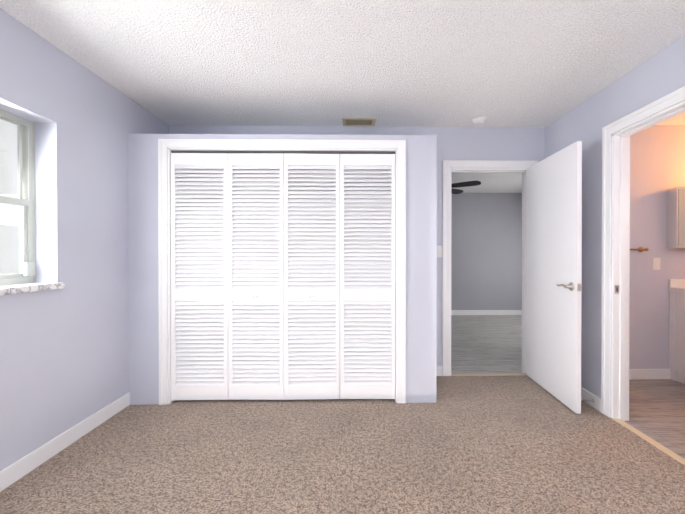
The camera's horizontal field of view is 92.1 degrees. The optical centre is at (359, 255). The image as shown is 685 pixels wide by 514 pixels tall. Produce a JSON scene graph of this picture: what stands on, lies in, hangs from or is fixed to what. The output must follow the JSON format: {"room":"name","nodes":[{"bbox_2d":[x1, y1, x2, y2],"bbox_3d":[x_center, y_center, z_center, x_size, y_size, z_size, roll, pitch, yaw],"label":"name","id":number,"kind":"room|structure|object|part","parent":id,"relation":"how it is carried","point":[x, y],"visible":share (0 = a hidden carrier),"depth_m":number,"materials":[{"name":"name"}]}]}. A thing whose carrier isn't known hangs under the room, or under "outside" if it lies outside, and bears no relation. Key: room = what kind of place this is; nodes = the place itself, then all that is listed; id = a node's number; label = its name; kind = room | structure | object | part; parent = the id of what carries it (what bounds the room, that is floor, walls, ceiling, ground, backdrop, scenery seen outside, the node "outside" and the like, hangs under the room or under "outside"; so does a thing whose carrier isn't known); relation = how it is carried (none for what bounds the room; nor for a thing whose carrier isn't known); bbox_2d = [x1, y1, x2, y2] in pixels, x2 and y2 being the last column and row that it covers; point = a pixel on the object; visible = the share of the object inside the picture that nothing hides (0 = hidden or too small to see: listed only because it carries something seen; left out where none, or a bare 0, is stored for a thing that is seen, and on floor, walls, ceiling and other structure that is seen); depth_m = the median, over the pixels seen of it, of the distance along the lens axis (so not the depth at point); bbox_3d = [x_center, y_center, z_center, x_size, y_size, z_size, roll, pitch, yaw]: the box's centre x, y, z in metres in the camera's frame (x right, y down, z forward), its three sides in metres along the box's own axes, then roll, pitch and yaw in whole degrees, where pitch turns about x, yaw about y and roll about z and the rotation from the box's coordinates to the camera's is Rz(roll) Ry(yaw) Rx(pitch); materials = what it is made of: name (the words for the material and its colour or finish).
{"room":"empty bedroom","nodes":[
{"label":"empty bedroom","id":0,"kind":"room"},
{"bbox_2d":[0,8,168,470],"bbox_3d":[-1.897,-0.019,0.924,0.200,2.445,4.753,0,0,-1],"label":"wall","id":1,"kind":"structure","parent":0,"point":[64,359],"depth_m":2.04,"materials":[{"name":"purple paint"}]},
{"bbox_2d":[0,109,35,285],"bbox_3d":[-1.944,-0.311,1.295,0.067,0.957,1.360,0,0,-1],"label":"window","id":2,"kind":"structure","parent":1,"relation":"in","point":[24,201],"depth_m":1.92,"materials":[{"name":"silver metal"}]},
{"bbox_3d":[-1.953,-0.311,1.295,0.014,0.881,1.284,0,0,-1],"label":"glass","id":3,"kind":"part","parent":2,"relation":"part of","materials":[{"name":"clear glass"}]},
{"bbox_2d":[0,282,64,295],"bbox_3d":[-1.855,0.185,1.299,0.160,0.035,1.400,0,0,-1],"label":"window sill","id":4,"kind":"structure","parent":1,"relation":"attached to","point":[17,288],"depth_m":1.80,"materials":[{"name":"stone"}]},
{"bbox_2d":[0,392,129,491],"bbox_3d":[-1.785,1.140,0.640,0.017,0.100,3.932,0,0,-1],"label":"baseboard","id":5,"kind":"structure","parent":1,"relation":"attached to","point":[22,466],"depth_m":1.97,"materials":[{"name":"white"}]},
{"bbox_2d":[128,134,436,404],"bbox_3d":[-0.602,0.111,2.670,2.442,2.140,0.100,0,0,-1],"label":"wall","id":6,"kind":"structure","parent":0,"point":[421,252],"depth_m":2.62,"materials":[{"name":"purple paint"}]},
{"bbox_2d":[158,139,405,404],"bbox_3d":[-0.605,0.166,2.671,1.819,2.030,0.099,0,0,-1],"label":"door frame","id":7,"kind":"structure","parent":6,"relation":"attached to","point":[170,401],"depth_m":2.62,"materials":[{"name":"white wood"}]},
{"bbox_2d":[171,150,395,153],"bbox_3d":[-0.605,-0.830,2.657,1.795,0.014,0.022,0,0,-1],"label":"track","id":8,"kind":"object","parent":6,"relation":"attached to","point":[330,152],"visible":0.86,"depth_m":2.65,"materials":[{"name":"grey metal"}]},
{"bbox_2d":[171,153,394,399],"bbox_3d":[-0.604,0.172,2.644,1.790,1.974,0.087,0,0,-2],"label":"door","id":9,"kind":"structure","parent":8,"relation":"hanging from","point":[199,315],"depth_m":2.65,"materials":[{"name":"white wood"}]},
{"bbox_3d":[-0.828,0.172,2.636,0.444,1.974,0.068,0,0,0],"label":"bifold door panel","id":10,"kind":"part","parent":9,"relation":"part of","materials":[{"name":"white wood"}]},
{"bbox_3d":[-0.380,0.172,2.642,0.444,1.974,0.068,0,0,-2],"label":"bifold door panel","id":11,"kind":"part","parent":9,"relation":"part of","materials":[{"name":"white wood"}]},
{"bbox_3d":[0.068,0.172,2.667,0.444,1.974,0.032,0,0,0],"label":"bifold door panel","id":12,"kind":"part","parent":9,"relation":"part of","materials":[{"name":"white wood"}]},
{"bbox_2d":[0,375,684,513],"bbox_3d":[0.028,1.196,0.963,3.650,0.015,4.523,0,0,-1],"label":"floor carpet","id":13,"kind":"object","parent":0,"point":[514,444],"depth_m":1.89,"materials":[{"name":"beige carpet"}]},
{"bbox_2d":[0,0,684,127],"bbox_3d":[1.391,-1.299,2.586,6.825,0.100,7.990,0,0,-1],"label":"ceiling","id":14,"kind":"structure","parent":0,"point":[463,63],"depth_m":2.04,"materials":[{"name":"white paint"}]},
{"bbox_2d":[342,117,375,126],"bbox_3d":[-0.002,-1.242,3.080,0.305,0.017,0.190,0,0,-1],"label":"ceiling vent","id":15,"kind":"object","parent":14,"relation":"in","point":[360,121],"visible":1,"depth_m":3.05,"materials":[{"name":"beige metal"}]},
{"bbox_2d":[472,117,487,125],"bbox_3d":[1.111,-1.231,3.042,0.136,0.040,0.136,0,0,-1],"label":"smoke detector","id":16,"kind":"object","parent":14,"relation":"attached to","point":[478,121],"visible":1,"depth_m":3.01,"materials":[{"name":"white plastic"}]},
{"bbox_2d":[169,125,544,365],"bbox_3d":[0.990,-0.030,3.284,6.045,2.445,0.120,0,0,-1],"label":"wall","id":17,"kind":"structure","parent":0,"point":[496,143],"depth_m":3.22,"materials":[{"name":"purple paint"}]},
{"bbox_2d":[176,194,390,206],"bbox_3d":[-0.657,-0.483,3.021,2.340,0.116,0.349,0,0,-1],"label":"shelf","id":18,"kind":"object","parent":17,"relation":"attached to","point":[288,198],"depth_m":2.90,"materials":[{"name":"white wood"}]},
{"bbox_2d":[437,246,441,256],"bbox_3d":[0.784,-0.037,3.212,0.070,0.115,0.016,0,0,-1],"label":"light switch","id":19,"kind":"object","parent":17,"relation":"attached to","point":[439,251],"visible":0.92,"depth_m":3.21,"materials":[{"name":"white plastic"}]},
{"bbox_2d":[442,160,537,375],"bbox_3d":[1.278,0.134,3.281,0.934,2.117,0.136,0,0,-1],"label":"door frame","id":20,"kind":"structure","parent":17,"relation":"attached to","point":[447,165],"depth_m":3.21,"materials":[{"name":"white wood"}]},
{"bbox_2d":[526,141,583,413],"bbox_3d":[1.634,0.163,2.821,0.142,2.010,0.804,0,0,2],"label":"door leaf","id":21,"kind":"structure","parent":17,"relation":"in","point":[554,286],"depth_m":2.69,"materials":[{"name":"white wood"}]},
{"bbox_3d":[1.580,0.236,2.536,0.054,0.064,0.152,0,0,2],"label":"handle","id":22,"kind":"part","parent":21,"relation":"part of","materials":[{"name":"grey metal"}]},
{"bbox_2d":[451,193,521,309],"bbox_3d":[2.444,-0.045,6.543,4.600,2.445,0.120,0,0,-1],"label":"wall","id":23,"kind":"structure","parent":0,"point":[486,251],"depth_m":6.48,"materials":[{"name":"grey paint"}]},
{"bbox_2d":[451,310,521,314],"bbox_3d":[2.445,1.128,6.480,4.360,0.100,0.017,0,0,-1],"label":"baseboard","id":24,"kind":"structure","parent":23,"relation":"attached to","point":[486,312],"depth_m":6.46,"materials":[{"name":"white"}]},
{"bbox_2d":[451,173,521,192],"bbox_3d":[2.469,-1.240,4.919,4.600,0.041,3.117,0,0,-1],"label":"ceiling","id":25,"kind":"structure","parent":0,"point":[501,182],"depth_m":5.46,"materials":[{"name":"white paint"}]},
{"bbox_2d":[451,181,480,193],"bbox_3d":[1.029,-1.043,4.591,1.112,0.350,1.153,0,0,-1],"label":"ceiling fan","id":26,"kind":"object","parent":25,"relation":"hanging from","point":[463,184],"visible":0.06,"depth_m":4.41,"materials":[{"name":"black"}]},
{"bbox_3d":[1.342,-0.945,4.818,0.438,0.041,0.367,0,0,-1],"label":"blade","id":27,"kind":"part","parent":26,"relation":"part of","materials":[{"name":"black wood"}]},
{"bbox_3d":[1.359,-0.943,4.402,0.456,0.041,0.338,0,0,-1],"label":"blade","id":28,"kind":"part","parent":26,"relation":"part of","materials":[{"name":"black wood"}]},
{"bbox_2d":[451,315,684,458],"bbox_3d":[2.486,1.191,3.739,4.600,0.001,5.500,0,0,-1],"label":"floor","id":29,"kind":"structure","parent":0,"point":[486,343],"depth_m":3.47,"materials":[{"name":"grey wood"}]},
{"bbox_2d":[450,373,525,375],"bbox_3d":[1.278,1.183,3.254,0.790,0.019,0.050,0,0,-1],"label":"threshold","id":30,"kind":"object","parent":29,"relation":"on","point":[490,374],"visible":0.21,"depth_m":3.25,"materials":[{"name":"beige"}]},
{"bbox_2d":[611,418,684,464],"bbox_3d":[1.862,1.190,1.869,0.055,0.019,1.060,0,0,-1],"label":"threshold","id":31,"kind":"object","parent":29,"relation":"on","point":[672,454],"visible":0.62,"depth_m":2.09,"materials":[{"name":"beige wood"}]},
{"bbox_2d":[669,279,684,383],"bbox_3d":[3.374,0.690,2.887,0.780,1.008,0.593,0,0,-1],"label":"bathroom vanity","id":32,"kind":"object","parent":29,"relation":"on","point":[677,327],"visible":1,"depth_m":3.11,"materials":[{"name":"white"}]},
{"bbox_2d":[545,35,684,397],"bbox_3d":[1.913,-0.019,0.921,0.120,2.445,4.633,0,0,-1],"label":"wall","id":33,"kind":"structure","parent":0,"point":[658,75],"depth_m":2.54,"materials":[{"name":"purple paint"}]},
{"bbox_2d":[581,387,600,411],"bbox_3d":[1.814,1.130,2.858,0.020,0.100,0.767,0,0,-1],"label":"baseboard","id":34,"kind":"structure","parent":33,"relation":"attached to","point":[585,394],"depth_m":2.58,"materials":[{"name":"white"}]},
{"bbox_2d":[601,86,684,421],"bbox_3d":[1.889,0.124,2.014,0.136,2.150,0.910,0,0,-1],"label":"door frame","id":35,"kind":"structure","parent":33,"relation":"attached to","point":[620,304],"depth_m":2.38,"materials":[{"name":"white wood"}]},
{"bbox_3d":[1.859,0.247,2.376,0.030,0.060,0.002,0,0,-1],"label":"bathroom door jamb strike","id":36,"kind":"part","parent":35,"relation":"part of","materials":[{"name":"silver metal"}]},
{"bbox_2d":[629,125,684,368],"bbox_3d":[2.917,-0.029,3.213,1.955,2.445,0.078,0,0,-1],"label":"wall","id":37,"kind":"structure","parent":0,"point":[657,161],"depth_m":3.17,"materials":[{"name":"purple paint"}]},
{"bbox_2d":[630,247,648,251],"bbox_3d":[2.406,-0.056,3.128,0.654,0.052,0.076,0,0,-1],"label":"towel rail","id":38,"kind":"object","parent":37,"relation":"attached to","point":[640,249],"visible":0.42,"depth_m":3.10,"materials":[{"name":"brown metal"}]},
{"bbox_2d":[629,369,670,379],"bbox_3d":[2.900,1.143,3.171,1.920,0.100,0.017,0,0,-1],"label":"baseboard","id":39,"kind":"structure","parent":37,"relation":"attached to","point":[649,374],"depth_m":3.15,"materials":[{"name":"white"}]},
{"bbox_2d":[653,258,659,269],"bbox_3d":[2.861,0.081,3.168,0.070,0.115,0.010,0,0,-1],"label":"light switch","id":40,"kind":"object","parent":37,"relation":"attached to","point":[656,263],"visible":1,"depth_m":3.17,"materials":[{"name":"white plastic"}]},
{"bbox_2d":[666,187,684,247],"bbox_3d":[3.265,-0.351,3.123,0.620,0.567,0.107,0,0,-1],"label":"upper cabinet","id":41,"kind":"object","parent":37,"relation":"attached to","point":[675,217],"visible":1,"depth_m":3.08,"materials":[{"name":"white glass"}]},
{"label":"outside","id":42,"kind":"structure","parent":0,"visible":0},
{"bbox_2d":[0,225,18,285],"bbox_3d":[-6.797,0.364,0.846,0.070,1.850,12.000,0,0,-1],"label":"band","id":43,"kind":"object","parent":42,"point":[8,241],"depth_m":6.50,"materials":[{"name":"white"}]},
{"bbox_2d":[0,194,18,225],"bbox_3d":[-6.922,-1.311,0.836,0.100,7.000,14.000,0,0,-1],"label":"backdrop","id":44,"kind":"structure","parent":42,"point":[4,214],"depth_m":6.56,"materials":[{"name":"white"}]},
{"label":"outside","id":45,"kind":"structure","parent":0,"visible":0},
{"bbox_2d":[0,119,17,193],"bbox_3d":[-4.534,0.079,0.878,4.475,2.420,10.000,0,0,-1],"label":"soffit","id":46,"kind":"structure","parent":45,"point":[5,182],"depth_m":3.66,"materials":[{"name":"white"}]}
]}

